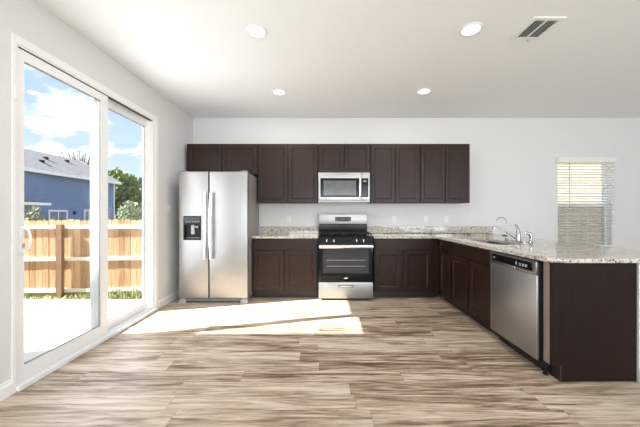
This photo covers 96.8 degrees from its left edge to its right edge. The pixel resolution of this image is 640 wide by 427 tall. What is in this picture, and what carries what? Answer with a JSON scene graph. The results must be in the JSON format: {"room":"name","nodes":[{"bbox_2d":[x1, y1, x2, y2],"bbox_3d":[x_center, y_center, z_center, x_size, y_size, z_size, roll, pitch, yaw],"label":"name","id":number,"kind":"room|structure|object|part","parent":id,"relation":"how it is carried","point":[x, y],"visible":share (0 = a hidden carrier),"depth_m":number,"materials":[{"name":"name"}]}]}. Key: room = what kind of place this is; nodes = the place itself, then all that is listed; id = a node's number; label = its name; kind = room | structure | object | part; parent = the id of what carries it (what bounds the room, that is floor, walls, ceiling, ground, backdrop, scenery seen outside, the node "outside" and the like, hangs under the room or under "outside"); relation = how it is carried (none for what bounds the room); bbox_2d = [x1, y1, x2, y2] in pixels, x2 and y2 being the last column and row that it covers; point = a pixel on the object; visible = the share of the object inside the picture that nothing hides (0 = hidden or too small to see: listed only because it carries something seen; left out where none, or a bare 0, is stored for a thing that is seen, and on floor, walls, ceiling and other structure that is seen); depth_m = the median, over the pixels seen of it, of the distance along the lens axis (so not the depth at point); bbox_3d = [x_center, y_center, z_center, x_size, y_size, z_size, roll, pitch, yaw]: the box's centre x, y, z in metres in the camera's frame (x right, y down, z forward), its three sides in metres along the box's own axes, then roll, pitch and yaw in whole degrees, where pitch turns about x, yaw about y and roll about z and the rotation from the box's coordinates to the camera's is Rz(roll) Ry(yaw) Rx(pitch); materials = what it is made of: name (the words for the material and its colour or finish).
{"room":"kitchen","nodes":[
{"label":"kitchen","id":0,"kind":"room"},
{"bbox_2d":[0,0,192,383],"bbox_3d":[-2.215,-0.175,0.573,0.150,2.841,8.645,0,0,0],"label":"wall","id":1,"kind":"structure","parent":0,"point":[28,19],"depth_m":2.53,"materials":[{"name":"white paint"}]},
{"bbox_2d":[0,379,13,400],"bbox_3d":[-2.132,1.192,-0.807,0.016,0.105,5.545,0,0,0],"label":"baseboard","id":2,"kind":"structure","parent":1,"relation":"attached to","point":[6,388],"depth_m":1.92,"materials":[{"name":"white paint"}]},
{"bbox_2d":[11,32,157,392],"bbox_3d":[-2.165,-0.004,2.837,0.200,2.498,1.761,0,0,0],"label":"door","id":3,"kind":"structure","parent":1,"relation":"in","point":[103,99],"depth_m":2.75,"materials":[{"name":"white paint"}]},
{"bbox_2d":[14,86,18,99],"bbox_3d":[-2.117,-0.838,1.972,0.018,0.095,0.021,0,0,0],"label":"sensor","id":4,"kind":"object","parent":3,"relation":"attached to","point":[16,88],"visible":1,"depth_m":1.97,"materials":[{"name":"white plastic"}]},
{"bbox_3d":[-2.101,0.185,2.026,0.074,0.190,0.028,0,0,0],"label":"pull handle","id":5,"kind":"part","parent":3,"relation":"part of","materials":[{"name":"white plastic"}]},
{"bbox_3d":[-2.156,0.010,2.427,0.036,2.366,0.852,0,0,0],"label":"sliding panel","id":6,"kind":"part","parent":3,"relation":"part of","materials":[{"name":"clear glass"}]},
{"bbox_3d":[-2.185,1.220,2.826,0.160,0.050,1.687,0,0,0],"label":"sill","id":7,"kind":"part","parent":3,"relation":"part of","materials":[{"name":"white plastic"}]},
{"bbox_3d":[-2.230,0.014,3.187,0.040,2.388,0.844,0,0,0],"label":"fixed panel","id":8,"kind":"part","parent":3,"relation":"part of","materials":[{"name":"clear glass"}]},
{"bbox_2d":[158,289,178,307],"bbox_3d":[-2.132,1.192,4.242,0.016,0.105,1.003,0,0,0],"label":"baseboard","id":9,"kind":"structure","parent":1,"relation":"attached to","point":[163,301],"depth_m":3.96,"materials":[{"name":"white paint"}]},
{"bbox_2d":[0,288,639,426],"bbox_3d":[2.130,1.305,0.573,8.840,0.120,8.645,0,0,0],"label":"floor","id":10,"kind":"structure","parent":0,"point":[261,361],"depth_m":2.17,"materials":[{"name":"brown wood"}]},
{"bbox_2d":[179,171,258,302],"bbox_3d":[-1.490,0.324,4.256,0.953,1.842,0.808,0,0,0],"label":"refrigerator","id":11,"kind":"object","parent":10,"relation":"on","point":[219,210],"visible":1,"depth_m":3.92,"materials":[{"name":"grey metal"}]},
{"bbox_3d":[-1.762,0.295,3.954,0.411,1.755,0.068,0,0,0],"label":"freezer door","id":12,"kind":"part","parent":11,"relation":"part of","materials":[{"name":"metal"}]},
{"bbox_3d":[-1.592,0.167,3.886,0.044,0.928,0.072,0,0,-18],"label":"handle","id":13,"kind":"part","parent":11,"relation":"part of","materials":[{"name":"silver metal"}]},
{"bbox_3d":[-1.508,0.167,3.886,0.044,0.928,0.072,0,0,18],"label":"handle","id":14,"kind":"part","parent":11,"relation":"part of","materials":[{"name":"silver metal"}]},
{"bbox_3d":[-1.279,0.295,3.954,0.530,1.755,0.068,0,0,0],"label":"fresh food door","id":15,"kind":"part","parent":11,"relation":"part of","materials":[{"name":"metal"}]},
{"bbox_2d":[252,238,317,296],"bbox_3d":[-0.527,0.803,4.440,0.961,0.883,0.608,0,0,0],"label":"base cabinet","id":16,"kind":"object","parent":10,"relation":"on","point":[281,267],"visible":0.96,"depth_m":4.15,"materials":[{"name":"brown wood"}]},
{"bbox_3d":[-0.765,0.836,4.146,0.440,0.582,0.019,0,0,0],"label":"door","id":17,"kind":"part","parent":16,"relation":"part of","materials":[{"name":"brown wood"}]},
{"bbox_3d":[-0.526,0.453,4.146,0.917,0.160,0.019,0,0,0],"label":"drawer","id":18,"kind":"part","parent":16,"relation":"part of","materials":[{"name":"brown wood"}]},
{"bbox_2d":[252,226,317,237],"bbox_3d":[-0.524,0.287,4.427,0.964,0.148,0.634,0,0,0],"label":"countertop","id":19,"kind":"structure","parent":16,"relation":"on","point":[266,231],"depth_m":4.72,"materials":[{"name":"stone"}]},
{"bbox_3d":[-0.296,0.836,4.146,0.457,0.582,0.019,0,0,0],"label":"door","id":20,"kind":"part","parent":16,"relation":"part of","materials":[{"name":"brown wood"}]},
{"bbox_2d":[318,214,372,298],"bbox_3d":[0.356,0.626,4.352,0.784,1.238,0.696,0,0,0],"label":"gas range","id":21,"kind":"object","parent":10,"relation":"on","point":[345,243],"visible":1,"depth_m":4.06,"materials":[{"name":"metal"}]},
{"bbox_3d":[0.356,0.257,4.660,0.784,0.164,0.079,0,0,0],"label":"panel","id":22,"kind":"part","parent":21,"relation":"part of","materials":[{"name":"metal"}]},
{"bbox_2d":[318,233,372,236],"bbox_3d":[0.356,0.331,4.353,0.784,0.016,0.535,0,0,0],"label":"cooktop","id":23,"kind":"object","parent":21,"relation":"in","point":[345,234],"depth_m":4.17,"materials":[{"name":"black metal"}]},
{"bbox_3d":[0.356,0.390,4.077,0.784,0.099,0.044,0,0,0],"label":"control panel","id":24,"kind":"part","parent":21,"relation":"part of","materials":[{"name":"black metal"}]},
{"bbox_3d":[0.356,1.099,4.077,0.780,0.232,0.043,0,0,0],"label":"storage drawer","id":25,"kind":"part","parent":21,"relation":"part of","materials":[{"name":"metal"}]},
{"bbox_3d":[0.356,0.709,4.075,0.780,0.528,0.047,0,0,0],"label":"oven door","id":26,"kind":"part","parent":21,"relation":"part of","materials":[{"name":"black glass"}]},
{"bbox_3d":[0.356,0.469,4.028,0.764,0.051,0.047,0,0,0],"label":"handle","id":27,"kind":"part","parent":21,"relation":"part of","materials":[{"name":"silver metal"}]},
{"bbox_2d":[373,238,438,296],"bbox_3d":[1.252,0.803,4.440,0.950,0.883,0.608,0,0,0],"label":"base cabinet","id":28,"kind":"object","parent":10,"relation":"on","point":[402,267],"visible":0.87,"depth_m":4.15,"materials":[{"name":"brown wood"}]},
{"bbox_3d":[0.982,0.836,4.146,0.384,0.582,0.019,0,0,0],"label":"door","id":29,"kind":"part","parent":28,"relation":"part of","materials":[{"name":"brown wood"}]},
{"bbox_3d":[1.201,0.453,4.146,0.822,0.160,0.019,0,0,0],"label":"drawer","id":30,"kind":"part","parent":28,"relation":"part of","materials":[{"name":"brown wood"}]},
{"bbox_3d":[1.411,0.836,4.146,0.403,0.582,0.019,0,0,0],"label":"door","id":31,"kind":"part","parent":28,"relation":"part of","materials":[{"name":"brown wood"}]},
{"bbox_2d":[439,239,455,306],"bbox_3d":[2.023,0.803,3.958,0.629,0.883,0.385,0,0,0],"label":"base cabinet","id":32,"kind":"object","parent":10,"relation":"on","point":[444,246],"visible":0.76,"depth_m":3.92,"materials":[{"name":"brown wood"}]},
{"bbox_3d":[1.718,0.450,3.935,0.019,0.146,0.300,0,0,0],"label":"drawer","id":33,"kind":"part","parent":32,"relation":"part of","materials":[{"name":"brown wood"}]},
{"bbox_3d":[1.718,0.836,3.935,0.019,0.582,0.300,0,0,0],"label":"door","id":34,"kind":"part","parent":32,"relation":"part of","materials":[{"name":"brown wood"}]},
{"bbox_2d":[451,242,498,336],"bbox_3d":[2.023,0.803,3.299,0.629,0.883,0.928,0,0,0],"label":"base cabinet","id":35,"kind":"object","parent":10,"relation":"on","point":[470,265],"visible":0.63,"depth_m":3.23,"materials":[{"name":"brown wood"}]},
{"bbox_3d":[1.718,0.836,3.526,0.019,0.582,0.417,0,0,0],"label":"door","id":36,"kind":"part","parent":35,"relation":"part of","materials":[{"name":"brown wood"}]},
{"bbox_3d":[1.718,0.450,3.297,0.019,0.146,0.875,0,0,0],"label":"drawer","id":37,"kind":"part","parent":35,"relation":"part of","materials":[{"name":"brown wood"}]},
{"bbox_3d":[1.718,0.836,3.072,0.019,0.582,0.425,0,0,0],"label":"door","id":38,"kind":"part","parent":35,"relation":"part of","materials":[{"name":"brown wood"}]},
{"bbox_2d":[367,226,639,262],"bbox_3d":[1.814,0.287,3.410,2.092,0.148,2.669,0,0,0],"label":"countertop","id":39,"kind":"structure","parent":35,"relation":"on","point":[545,250],"depth_m":3.03,"materials":[{"name":"stone"}]},
{"bbox_2d":[478,241,509,244],"bbox_3d":[2.030,0.459,3.380,0.356,0.192,0.740,0,0,0],"label":"sink","id":40,"kind":"object","parent":39,"relation":"in","point":[490,242],"visible":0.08,"depth_m":3.62,"materials":[{"name":"metal"}]},
{"bbox_3d":[2.030,0.459,3.568,0.356,0.192,0.363,0,0,0],"label":"bowl","id":41,"kind":"part","parent":40,"relation":"part of","materials":[{"name":"metal"}]},
{"bbox_2d":[496,217,508,239],"bbox_3d":[2.276,0.187,3.570,0.162,0.288,0.044,0,0,0],"label":"filter faucet","id":42,"kind":"object","parent":39,"relation":"on","point":[506,235],"visible":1,"depth_m":3.56,"materials":[{"name":"silver metal"}]},
{"bbox_2d":[492,224,526,242],"bbox_3d":[2.215,0.226,3.360,0.300,0.209,0.250,0,0,0],"label":"kitchen faucet","id":43,"kind":"object","parent":39,"relation":"on","point":[517,237],"visible":1,"depth_m":3.36,"materials":[{"name":"silver metal"}]},
{"bbox_3d":[2.200,0.232,3.393,0.277,0.164,0.032,0,0,15],"label":"spout","id":44,"kind":"part","parent":43,"relation":"part of","materials":[{"name":"silver metal"}]},
{"bbox_2d":[515,232,520,240],"bbox_3d":[2.335,0.270,3.360,0.058,0.105,0.058,0,0,0],"label":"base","id":45,"kind":"object","parent":43,"relation":"on","point":[518,235],"depth_m":3.34,"materials":[{"name":"silver metal"}]},
{"bbox_2d":[524,231,532,242],"bbox_3d":[2.316,0.265,3.164,0.086,0.132,0.047,0,0,11],"label":"sprayer","id":46,"kind":"object","parent":39,"relation":"on","point":[526,232],"visible":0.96,"depth_m":3.15,"materials":[{"name":"silver metal"}]},
{"bbox_2d":[490,251,550,374],"bbox_3d":[1.978,0.809,2.492,0.644,0.872,0.615,0,0,0],"label":"dishwasher","id":47,"kind":"object","parent":10,"relation":"on","point":[516,282],"visible":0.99,"depth_m":2.40,"materials":[{"name":"silver metal"}]},
{"bbox_3d":[1.677,0.806,2.498,0.018,0.653,0.604,0,0,0],"label":"door","id":48,"kind":"part","parent":47,"relation":"part of","materials":[{"name":"metal"}]},
{"bbox_3d":[1.674,0.425,2.498,0.024,0.104,0.604,0,0,0],"label":"control panel","id":49,"kind":"part","parent":47,"relation":"part of","materials":[{"name":"metal"}]},
{"bbox_3d":[1.754,1.185,2.498,0.012,0.096,0.594,0,0,0],"label":"toe panel","id":50,"kind":"part","parent":47,"relation":"part of","materials":[{"name":"black metal"}]},
{"bbox_2d":[543,261,636,380],"bbox_3d":[2.024,0.803,2.147,0.632,0.883,0.085,0,0,0],"label":"end panel","id":51,"kind":"object","parent":10,"relation":"on","point":[590,309],"visible":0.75,"depth_m":2.10,"materials":[{"name":"brown wood"}]},
{"bbox_2d":[35,0,639,117],"bbox_3d":[2.130,-1.671,0.573,8.840,0.150,8.645,0,0,0],"label":"ceiling","id":52,"kind":"structure","parent":0,"point":[330,58],"depth_m":2.89,"materials":[{"name":"white paint"}]},
{"bbox_2d":[246,24,267,37],"bbox_3d":[-0.560,-1.590,2.484,0.184,0.011,0.184,0,0,0],"label":"recessed light","id":53,"kind":"object","parent":52,"relation":"in","point":[254,30],"visible":1,"depth_m":2.47,"materials":[{"name":"white plastic"}]},
{"bbox_2d":[272,89,285,94],"bbox_3d":[-0.550,-1.590,3.730,0.184,0.011,0.184,0,0,0],"label":"recessed light","id":54,"kind":"object","parent":52,"relation":"in","point":[275,91],"visible":1,"depth_m":3.72,"materials":[{"name":"white plastic"}]},
{"bbox_2d":[417,88,430,93],"bbox_3d":[1.340,-1.590,3.700,0.184,0.011,0.184,0,0,0],"label":"recessed light","id":55,"kind":"object","parent":52,"relation":"in","point":[423,90],"visible":1,"depth_m":3.69,"materials":[{"name":"white plastic"}]},
{"bbox_2d":[459,22,482,35],"bbox_3d":[1.298,-1.590,2.457,0.184,0.011,0.184,0,0,0],"label":"recessed light","id":56,"kind":"object","parent":52,"relation":"in","point":[472,28],"visible":1,"depth_m":2.45,"materials":[{"name":"white plastic"}]},
{"bbox_2d":[510,17,566,41],"bbox_3d":[1.859,-1.583,2.450,0.267,0.026,0.300,0,0,0],"label":"ceiling vent","id":57,"kind":"object","parent":52,"relation":"in","point":[536,28],"visible":1,"depth_m":2.44,"materials":[{"name":"white plastic"}]},
{"bbox_2d":[193,118,639,287],"bbox_3d":[2.130,-0.175,4.820,8.540,2.841,0.150,0,0,0],"label":"wall","id":58,"kind":"structure","parent":0,"point":[513,166],"depth_m":4.75,"materials":[{"name":"white paint"}]},
{"bbox_2d":[187,144,257,177],"bbox_3d":[-1.544,-0.845,4.582,1.111,0.489,0.323,0,0,0],"label":"upper cabinet","id":59,"kind":"object","parent":58,"relation":"attached to","point":[200,157],"visible":0.69,"depth_m":4.43,"materials":[{"name":"brown wood"}]},
{"bbox_3d":[-1.819,-0.838,4.431,0.538,0.459,0.019,0,0,0],"label":"door","id":60,"kind":"part","parent":59,"relation":"part of","materials":[{"name":"brown wood"}]},
{"bbox_3d":[-1.268,-0.838,4.431,0.538,0.459,0.019,0,0,0],"label":"door","id":61,"kind":"part","parent":59,"relation":"part of","materials":[{"name":"brown wood"}]},
{"bbox_2d":[258,144,317,203],"bbox_3d":[-0.514,-0.627,4.582,0.943,0.923,0.323,0,0,0],"label":"upper cabinet","id":62,"kind":"object","parent":58,"relation":"attached to","point":[287,173],"visible":0.94,"depth_m":4.43,"materials":[{"name":"brown wood"}]},
{"bbox_3d":[-0.748,-0.621,4.431,0.454,0.893,0.019,0,0,0],"label":"door","id":63,"kind":"part","parent":62,"relation":"part of","materials":[{"name":"brown wood"}]},
{"bbox_3d":[-0.281,-0.621,4.431,0.454,0.893,0.019,0,0,0],"label":"door","id":64,"kind":"part","parent":62,"relation":"part of","materials":[{"name":"brown wood"}]},
{"bbox_2d":[286,216,290,222],"bbox_3d":[-0.543,0.100,4.740,0.070,0.114,0.009,0,0,0],"label":"wall outlet","id":65,"kind":"object","parent":58,"relation":"attached to","point":[288,218],"visible":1,"depth_m":4.74,"materials":[{"name":"white plastic"}]},
{"bbox_2d":[261,226,317,232],"bbox_3d":[-0.524,0.272,4.734,0.964,0.118,0.020,0,0,0],"label":"backsplash","id":66,"kind":"structure","parent":58,"relation":"attached to","point":[264,229],"depth_m":4.72,"materials":[{"name":"stone"}]},
{"bbox_2d":[318,144,369,172],"bbox_3d":[0.364,-0.865,4.582,0.810,0.449,0.323,0,0,0],"label":"upper cabinet","id":67,"kind":"object","parent":58,"relation":"attached to","point":[331,157],"visible":0.9,"depth_m":4.43,"materials":[{"name":"brown wood"}]},
{"bbox_3d":[0.164,-0.858,4.431,0.388,0.419,0.019,0,0,0],"label":"door","id":68,"kind":"part","parent":67,"relation":"part of","materials":[{"name":"brown wood"}]},
{"bbox_2d":[318,172,369,202],"bbox_3d":[0.353,-0.404,4.511,0.786,0.462,0.466,0,0,0],"label":"microwave","id":69,"kind":"object","parent":67,"relation":"attached to","point":[333,187],"visible":1,"depth_m":4.33,"materials":[{"name":"grey metal"}]},
{"bbox_3d":[0.297,-0.395,4.333,0.613,0.289,0.004,0,0,0],"label":"door glass","id":70,"kind":"part","parent":69,"relation":"part of","materials":[{"name":"black glass"}]},
{"bbox_3d":[0.592,-0.395,4.304,0.033,0.292,0.052,0,0,0],"label":"handle","id":71,"kind":"part","parent":69,"relation":"part of","materials":[{"name":"silver metal"}]},
{"bbox_3d":[0.564,-0.858,4.431,0.388,0.419,0.019,0,0,0],"label":"door","id":72,"kind":"part","parent":67,"relation":"part of","materials":[{"name":"brown wood"}]},
{"bbox_2d":[367,144,419,203],"bbox_3d":[1.157,-0.627,4.582,0.773,0.923,0.323,0,0,0],"label":"upper cabinet","id":73,"kind":"object","parent":58,"relation":"attached to","point":[394,168],"visible":0.96,"depth_m":4.43,"materials":[{"name":"brown wood"}]},
{"bbox_3d":[0.967,-0.621,4.431,0.370,0.893,0.019,0,0,0],"label":"door","id":74,"kind":"part","parent":73,"relation":"part of","materials":[{"name":"brown wood"}]},
{"bbox_3d":[1.348,-0.621,4.431,0.370,0.893,0.019,0,0,0],"label":"door","id":75,"kind":"part","parent":73,"relation":"part of","materials":[{"name":"brown wood"}]},
{"bbox_2d":[367,226,492,232],"bbox_3d":[1.814,0.272,4.734,2.092,0.118,0.020,0,0,0],"label":"backsplash","id":76,"kind":"structure","parent":58,"relation":"attached to","point":[371,229],"depth_m":4.72,"materials":[{"name":"stone"}]},
{"bbox_2d":[414,144,469,203],"bbox_3d":[1.936,-0.627,4.582,0.780,0.923,0.323,0,0,0],"label":"upper cabinet","id":77,"kind":"object","parent":58,"relation":"attached to","point":[444,168],"visible":0.94,"depth_m":4.43,"materials":[{"name":"brown wood"}]},
{"bbox_3d":[1.744,-0.621,4.431,0.373,0.893,0.019,0,0,0],"label":"door","id":78,"kind":"part","parent":77,"relation":"part of","materials":[{"name":"brown wood"}]},
{"bbox_3d":[2.128,-0.621,4.431,0.373,0.893,0.019,0,0,0],"label":"door","id":79,"kind":"part","parent":77,"relation":"part of","materials":[{"name":"brown wood"}]},
{"bbox_2d":[557,163,611,246],"bbox_3d":[4.405,-0.148,4.800,0.970,1.511,0.170,0,0,0],"label":"window","id":80,"kind":"structure","parent":58,"relation":"in","point":[582,240],"depth_m":4.87,"materials":[{"name":"white plastic"}]},
{"bbox_3d":[4.405,-0.150,4.857,0.840,0.050,0.045,0,0,0],"label":"meeting rail","id":81,"kind":"part","parent":80,"relation":"part of","materials":[{"name":"white plastic"}]},
{"bbox_2d":[555,157,616,245],"bbox_3d":[4.397,-0.190,4.708,0.965,1.470,0.072,0,0,0],"label":"window blind","id":82,"kind":"object","parent":80,"relation":"attached to","point":[567,161],"visible":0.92,"depth_m":4.70,"materials":[{"name":"grey plastic"}]},
{"bbox_3d":[4.070,-0.165,4.687,0.002,1.380,0.002,0,0,0],"label":"ladder cord","id":83,"kind":"part","parent":82,"relation":"part of","materials":[{"name":"white fabric"}]},
{"bbox_3d":[4.405,-0.160,4.857,0.908,1.488,0.055,0,0,0],"label":"frame","id":84,"kind":"part","parent":80,"relation":"part of","materials":[{"name":"white plastic"}]},
{"bbox_2d":[637,263,639,382],"bbox_3d":[2.401,0.803,3.417,0.119,0.883,2.654,0,0,0],"label":"wall","id":85,"kind":"structure","parent":0,"point":[638,264],"depth_m":2.09,"materials":[{"name":"white paint"}]},
{"label":"outside","id":86,"kind":"structure","parent":0,"visible":0},
{"bbox_2d":[26,294,141,298],"bbox_3d":[-10.000,2.045,25.000,100.000,0.200,130.000,0,0,0],"label":"ground","id":87,"kind":"structure","parent":86,"point":[114,294],"depth_m":6.58,"materials":[{"name":"green plant"}]},
{"bbox_2d":[25,205,45,220],"bbox_3d":[-7.951,0.854,7.910,0.582,2.198,0.573,0,0,0],"label":"shrub","id":88,"kind":"object","parent":87,"relation":"on","point":[33,218],"visible":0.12,"depth_m":7.86,"materials":[{"name":"green plant"}]},
{"bbox_2d":[24,149,121,220],"bbox_3d":[-25.620,-1.965,19.625,11.460,7.820,24.051,0,0,0],"label":"house","id":89,"kind":"structure","parent":87,"relation":"on","point":[59,185],"depth_m":24.97,"materials":[{"name":"blue wood"}]},
{"bbox_3d":[-22.674,0.370,24.500,0.009,1.068,1.518,0,0,0],"label":"pane","id":90,"kind":"part","parent":89,"relation":"part of","materials":[{"name":"clear glass"}]},
{"bbox_3d":[-22.674,0.335,27.725,0.009,1.138,0.868,0,0,0],"label":"pane","id":91,"kind":"part","parent":89,"relation":"part of","materials":[{"name":"clear glass"}]},
{"bbox_2d":[57,151,89,164],"bbox_3d":[-32.906,-3.206,38.647,4.293,10.303,4.046,0,0,-25],"label":"bare tree","id":92,"kind":"object","parent":87,"relation":"on","point":[74,158],"visible":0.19,"depth_m":37.93,"materials":[{"name":"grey plant"}]},
{"bbox_2d":[24,299,141,362],"bbox_3d":[-5.896,1.645,2.905,7.209,0.599,3.089,0,0,0],"label":"patio","id":93,"kind":"structure","parent":87,"relation":"on","point":[48,323],"depth_m":3.60,"materials":[{"name":"concrete"}]},
{"bbox_2d":[24,219,141,296],"bbox_3d":[-7.592,1.035,6.535,16.797,1.819,0.157,0,0,-4],"label":"wooden fence","id":94,"kind":"object","parent":87,"relation":"on","point":[57,261],"visible":0.24,"depth_m":6.71,"materials":[{"name":"brown wood"}]},
{"bbox_3d":[-7.593,0.318,6.569,2.394,0.085,0.040,0,0,-4],"label":"rail","id":95,"kind":"part","parent":94,"relation":"part of","materials":[{"name":"beige wood"}]},
{"bbox_3d":[-7.593,1.067,6.569,2.394,0.085,0.040,0,0,-4],"label":"rail","id":96,"kind":"part","parent":94,"relation":"part of","materials":[{"name":"white wood"}]},
{"bbox_3d":[-7.593,1.808,6.569,2.394,0.085,0.040,0,0,-4],"label":"rail","id":97,"kind":"part","parent":94,"relation":"part of","materials":[{"name":"white wood"}]},
{"bbox_3d":[-7.599,1.026,6.602,2.391,1.798,0.021,0,0,-4],"label":"picket panel","id":98,"kind":"part","parent":94,"relation":"part of","materials":[{"name":"brown wood"}]},
{"bbox_3d":[-6.072,1.100,6.608,0.120,1.690,0.090,0,0,-4],"label":"post","id":99,"kind":"part","parent":94,"relation":"part of","materials":[{"name":"brown wood"}]},
{"bbox_3d":[-5.199,0.318,6.736,2.394,0.085,0.040,0,0,-4],"label":"rail","id":100,"kind":"part","parent":94,"relation":"part of","materials":[{"name":"beige wood"}]},
{"bbox_3d":[-5.199,1.067,6.736,2.394,0.085,0.040,0,0,-4],"label":"rail","id":101,"kind":"part","parent":94,"relation":"part of","materials":[{"name":"white wood"}]},
{"bbox_3d":[-5.199,1.808,6.736,2.394,0.085,0.040,0,0,-4],"label":"rail","id":102,"kind":"part","parent":94,"relation":"part of","materials":[{"name":"white wood"}]},
{"bbox_2d":[24,287,141,298],"bbox_3d":[-6.852,1.800,6.415,11.092,0.290,0.641,0,0,-4],"label":"weeds","id":103,"kind":"object","parent":87,"relation":"on","point":[134,294],"visible":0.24,"depth_m":6.50,"materials":[{"name":"green plant"}]},
{"bbox_2d":[108,167,141,218],"bbox_3d":[-26.019,-2.038,36.001,5.481,7.995,4.742,0,0,-42],"label":"leafy tree","id":104,"kind":"object","parent":87,"relation":"on","point":[127,191],"visible":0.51,"depth_m":35.74,"materials":[{"name":"green plant"}]},
{"bbox_2d":[116,200,141,220],"bbox_3d":[-8.951,0.668,13.300,1.373,2.571,1.377,0,0,21],"label":"shrub","id":105,"kind":"object","parent":87,"relation":"on","point":[123,216],"visible":0.37,"depth_m":13.17,"materials":[{"name":"green plant"}]},
{"bbox_2d":[118,177,141,219],"bbox_3d":[-29.821,-2.041,45.171,5.344,8.000,3.755,0,0,-30],"label":"leafy tree","id":106,"kind":"object","parent":87,"relation":"on","point":[139,182],"visible":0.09,"depth_m":44.73,"materials":[{"name":"green plant"}]},
{"bbox_2d":[558,163,601,202],"bbox_3d":[5.750,-0.755,12.420,15.500,5.400,5.960,0,0,0],"label":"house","id":107,"kind":"structure","parent":87,"relation":"on","point":[558,163],"depth_m":9.50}
]}

